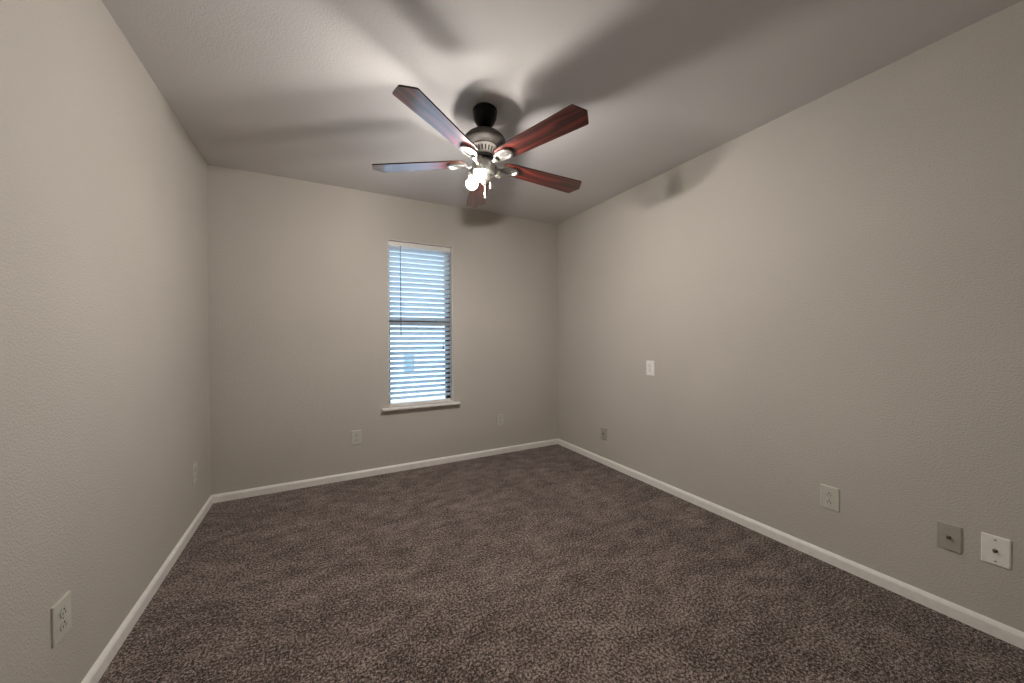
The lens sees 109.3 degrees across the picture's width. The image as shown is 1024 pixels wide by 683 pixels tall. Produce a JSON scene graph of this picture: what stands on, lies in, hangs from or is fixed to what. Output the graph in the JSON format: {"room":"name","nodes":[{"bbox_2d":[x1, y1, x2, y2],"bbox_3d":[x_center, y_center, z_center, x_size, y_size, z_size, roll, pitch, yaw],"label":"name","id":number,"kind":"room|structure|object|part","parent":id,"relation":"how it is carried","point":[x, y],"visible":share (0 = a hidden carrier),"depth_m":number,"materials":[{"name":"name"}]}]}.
{"room":"empty bedroom","nodes":[
{"label":"empty bedroom","id":0,"kind":"room"},
{"bbox_2d":[0,0,210,682],"bbox_3d":[-1.380,-0.040,0.945,0.150,2.440,4.000,-1,1,-28],"label":"wall","id":1,"kind":"structure","parent":0,"point":[105,382],"depth_m":1.25,"materials":[{"name":"beige paint"}]},
{"bbox_2d":[50,590,71,648],"bbox_3d":[-1.364,0.839,1.102,0.009,0.120,0.088,-1,1,-28],"label":"wall outlet","id":2,"kind":"object","parent":1,"relation":"attached to","point":[60,612],"visible":1,"depth_m":1.09,"materials":[{"name":"beige plastic"}]},
{"bbox_2d":[60,617,67,630],"bbox_3d":[-1.362,0.858,1.103,0.005,0.028,0.034,-1,1,-28],"label":"receptacle","id":3,"kind":"object","parent":2,"relation":"attached to","point":[63,620],"depth_m":1.10,"materials":[{"name":"beige plastic"}]},
{"bbox_2d":[60,605,67,617],"bbox_3d":[-1.362,0.819,1.102,0.005,0.028,0.034,-1,1,-28],"label":"receptacle","id":4,"kind":"object","parent":2,"relation":"attached to","point":[63,608],"depth_m":1.10,"materials":[{"name":"beige plastic"}]},
{"bbox_2d":[81,495,212,682],"bbox_3d":[-1.301,1.150,0.996,0.014,0.059,3.700,-1,1,-28],"label":"baseboard","id":5,"kind":"structure","parent":1,"relation":"attached to","point":[97,670],"depth_m":1.56,"materials":[{"name":"white paint"}]},
{"bbox_2d":[192,462,196,484],"bbox_3d":[-1.989,0.824,2.279,0.009,0.122,0.080,-1,1,-28],"label":"wall outlet","id":6,"kind":"object","parent":1,"relation":"attached to","point":[194,466],"visible":1,"depth_m":2.26,"materials":[{"name":"beige plastic"}]},
{"bbox_2d":[207,164,557,494],"bbox_3d":[-0.872,-0.067,3.394,3.044,2.440,0.150,-1,1,-28],"label":"wall","id":7,"kind":"structure","parent":0,"point":[298,269],"depth_m":3.04,"materials":[{"name":"beige paint"}]},
{"bbox_2d":[351,430,360,444],"bbox_3d":[-1.318,0.813,3.074,0.082,0.120,0.009,-1,1,-28],"label":"wall outlet","id":8,"kind":"object","parent":7,"relation":"attached to","point":[355,435],"visible":1,"depth_m":3.07,"materials":[{"name":"beige plastic"}]},
{"bbox_2d":[213,439,557,502],"bbox_3d":[-0.828,1.124,3.333,3.024,0.059,0.014,-1,1,-28],"label":"baseboard","id":9,"kind":"structure","parent":7,"relation":"attached to","point":[221,497],"depth_m":3.11,"materials":[{"name":"white paint"}]},
{"bbox_2d":[382,240,459,410],"bbox_3d":[-0.848,-0.149,3.367,0.708,1.499,0.171,-1,1,-28],"label":"window","id":10,"kind":"structure","parent":7,"relation":"in","point":[450,255],"depth_m":3.47,"materials":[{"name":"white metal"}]},
{"bbox_3d":[-0.878,-0.185,3.413,0.522,0.060,0.045,-1,1,-28],"label":"meeting rail","id":11,"kind":"part","parent":10,"relation":"part of","materials":[{"name":"brown metal"}]},
{"bbox_3d":[-0.874,-0.159,3.422,0.589,1.480,0.047,-1,1,-28],"label":"frame","id":12,"kind":"part","parent":10,"relation":"part of","materials":[{"name":"brown metal"}]},
{"bbox_2d":[388,241,450,406],"bbox_3d":[-0.843,-0.157,3.356,0.570,1.468,0.069,-1,1,-28],"label":"window blind","id":13,"kind":"object","parent":10,"relation":"attached to","point":[398,247],"visible":0.88,"depth_m":3.35,"materials":[{"name":"plastic"}]},
{"bbox_3d":[-0.968,-0.145,3.268,0.002,1.404,0.002,-1,1,-28],"label":"ladder cord","id":14,"kind":"part","parent":13,"relation":"part of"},
{"bbox_3d":[-0.843,0.563,3.369,0.566,0.028,0.050,-1,1,-28],"label":"rail","id":15,"kind":"part","parent":13,"relation":"part of","materials":[{"name":"white plastic"}]},
{"bbox_3d":[-0.676,-0.148,3.423,0.002,1.404,0.002,-1,1,-28],"label":"ladder cord","id":16,"kind":"part","parent":13,"relation":"part of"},
{"bbox_3d":[-0.650,-0.405,3.427,0.007,0.886,0.005,-1,1,-28],"label":"lift cord","id":17,"kind":"part","parent":13,"relation":"part of","materials":[{"name":"white fabric"}]},
{"bbox_3d":[-0.833,0.590,3.353,0.708,0.021,0.124,-1,1,-28],"label":"sill","id":18,"kind":"part","parent":10,"relation":"part of","materials":[{"name":"paint"}]},
{"bbox_2d":[497,414,503,425],"bbox_3d":[-0.121,0.801,3.710,0.076,0.118,0.009,-1,1,-28],"label":"wall outlet","id":19,"kind":"object","parent":7,"relation":"attached to","point":[499,416],"visible":1,"depth_m":3.71,"materials":[{"name":"beige plastic"}]},
{"bbox_2d":[98,444,1023,682],"bbox_3d":[0.037,1.226,1.707,3.344,0.120,4.000,-1,1,-28],"label":"floor","id":20,"kind":"structure","parent":0,"point":[556,563],"depth_m":1.64,"materials":[{"name":"brown carpet"}]},
{"bbox_2d":[101,0,1021,223],"bbox_3d":[0.024,-1.334,1.681,3.344,0.120,4.000,-1,1,-28],"label":"ceiling","id":21,"kind":"structure","parent":0,"point":[293,89],"depth_m":1.72,"materials":[{"name":"paint"}]},
{"bbox_2d":[372,85,588,206],"bbox_3d":[-0.103,-1.027,2.012,1.190,0.499,1.240,-1,1,-28],"label":"ceiling fan","id":22,"kind":"object","parent":21,"relation":"hanging from","point":[485,145],"visible":1,"depth_m":1.89,"materials":[{"name":"brown wood"}]},
{"bbox_3d":[-0.526,-0.983,2.039,0.545,0.007,0.133,1,8,8],"label":"blade","id":23,"kind":"part","parent":22,"relation":"part of","materials":[{"name":"brown wood"}]},
{"bbox_3d":[-0.317,-0.983,1.646,0.133,0.007,0.545,11,4,26],"label":"blade","id":24,"kind":"part","parent":22,"relation":"part of","materials":[{"name":"brown wood"}]},
{"bbox_2d":[467,169,473,177],"bbox_3d":[-0.211,-0.929,2.020,0.094,0.077,0.035,0,1,41],"label":"socket","id":25,"kind":"object","parent":22,"relation":"attached to","point":[470,173],"depth_m":2.02,"materials":[{"name":"silver metal"}]},
{"bbox_3d":[-0.224,-0.875,2.031,0.065,0.049,0.065,1,-1,-28],"label":"bulb globe","id":26,"kind":"part","parent":22,"relation":"part of","materials":[{"name":"white glass"}]},
{"bbox_3d":[-0.217,-0.976,2.358,0.133,0.007,0.545,-8,1,-10],"label":"blade","id":27,"kind":"part","parent":22,"relation":"part of","materials":[{"name":"brown wood"}]},
{"bbox_2d":[476,155,482,163],"bbox_3d":[-0.166,-0.929,1.918,0.035,0.078,0.097,0,1,4],"label":"socket","id":28,"kind":"object","parent":22,"relation":"attached to","point":[479,160],"depth_m":1.88,"materials":[{"name":"silver metal"}]},
{"bbox_3d":[-0.167,-0.910,1.898,0.060,0.047,0.060,1,-1,-28],"label":"light bulb","id":29,"kind":"part","parent":22,"relation":"part of","materials":[{"name":"white glass"}]},
{"bbox_3d":[-0.168,-0.875,1.900,0.065,0.049,0.065,1,-1,-28],"label":"bulb globe","id":30,"kind":"part","parent":22,"relation":"part of","materials":[{"name":"white glass"}]},
{"bbox_2d":[490,170,500,178],"bbox_3d":[-0.097,-0.924,2.010,0.081,0.069,0.035,1,-1,-28],"label":"socket","id":31,"kind":"object","parent":22,"relation":"attached to","point":[497,174],"depth_m":2.00,"materials":[{"name":"silver metal"}]},
{"bbox_3d":[0.121,-0.975,1.724,0.545,0.007,0.133,0,-10,44],"label":"blade","id":32,"kind":"part","parent":22,"relation":"part of","materials":[{"name":"brown wood"}]},
{"bbox_3d":[0.182,-0.971,2.164,0.545,0.007,0.133,1,-9,-28],"label":"blade","id":33,"kind":"part","parent":22,"relation":"part of","materials":[{"name":"brown wood"}]},
{"bbox_2d":[557,0,1023,631],"bbox_3d":[1.441,-0.069,2.443,0.150,2.440,4.000,-1,1,-28],"label":"wall","id":34,"kind":"structure","parent":0,"point":[830,292],"depth_m":1.84,"materials":[{"name":"beige paint"}]},
{"bbox_2d":[601,427,606,440],"bbox_3d":[0.852,0.862,3.392,0.019,0.114,0.074,-1,1,-28],"label":"cable plate","id":35,"kind":"object","parent":34,"relation":"attached to","point":[603,430],"visible":1,"depth_m":3.38,"materials":[{"name":"beige plastic"}]},
{"bbox_2d":[646,361,654,375],"bbox_3d":[1.106,0.213,2.909,0.009,0.118,0.078,-1,1,-28],"label":"wall outlet","id":36,"kind":"object","parent":34,"relation":"attached to","point":[649,364],"visible":1,"depth_m":2.90,"materials":[{"name":"white plastic"}]},
{"bbox_2d":[558,439,1023,649],"bbox_3d":[1.375,1.122,2.417,0.014,0.059,3.700,-1,1,-28],"label":"baseboard","id":37,"kind":"structure","parent":34,"relation":"attached to","point":[1006,633],"depth_m":1.83,"materials":[{"name":"white paint"}]},
{"bbox_2d":[820,484,839,511],"bbox_3d":[1.653,0.814,1.891,0.009,0.120,0.080,-1,1,-28],"label":"wall outlet","id":38,"kind":"object","parent":34,"relation":"attached to","point":[829,496],"visible":1,"depth_m":1.89,"materials":[{"name":"beige plastic"}]},
{"bbox_2d":[825,498,832,504],"bbox_3d":[1.652,0.834,1.890,0.005,0.028,0.034,-1,1,-28],"label":"receptacle","id":39,"kind":"object","parent":38,"relation":"attached to","point":[828,501],"depth_m":1.89,"materials":[{"name":"beige plastic"}]},
{"bbox_2d":[825,491,833,497],"bbox_3d":[1.651,0.795,1.890,0.005,0.028,0.034,-1,1,-28],"label":"receptacle","id":40,"kind":"object","parent":38,"relation":"attached to","point":[828,494],"depth_m":1.89,"materials":[{"name":"beige plastic"}]},
{"bbox_2d":[937,520,961,553],"bbox_3d":[1.840,0.826,1.530,0.019,0.112,0.070,-1,1,-28],"label":"cable plate","id":41,"kind":"object","parent":34,"relation":"attached to","point":[949,536],"visible":1,"depth_m":1.53,"materials":[{"name":"beige plastic"}]},
{"bbox_2d":[981,532,1010,569],"bbox_3d":[1.895,0.822,1.425,0.019,0.114,0.072,-1,1,-28],"label":"cable plate","id":42,"kind":"object","parent":34,"relation":"attached to","point":[995,550],"visible":1,"depth_m":1.42,"materials":[{"name":"white plastic"}]},
{"label":"outside","id":43,"kind":"structure","parent":0,"visible":0},
{"bbox_2d":[391,386,444,402],"bbox_3d":[-5.607,1.329,13.357,32.000,0.100,21.830,-1,1,-28],"label":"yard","id":44,"kind":"structure","parent":43,"point":[434,397],"depth_m":8.95,"materials":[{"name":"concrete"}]},
{"bbox_2d":[390,251,444,386],"bbox_3d":[-4.250,-1.004,12.888,12.800,4.560,6.700,-1,1,-28],"label":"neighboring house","id":45,"kind":"structure","parent":44,"relation":"on","point":[392,251],"depth_m":10.27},
{"bbox_3d":[-2.904,0.566,10.223,0.290,0.560,0.010,-1,1,-28],"label":"pane","id":46,"kind":"part","parent":45,"relation":"part of","materials":[{"name":"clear glass"}]}
]}

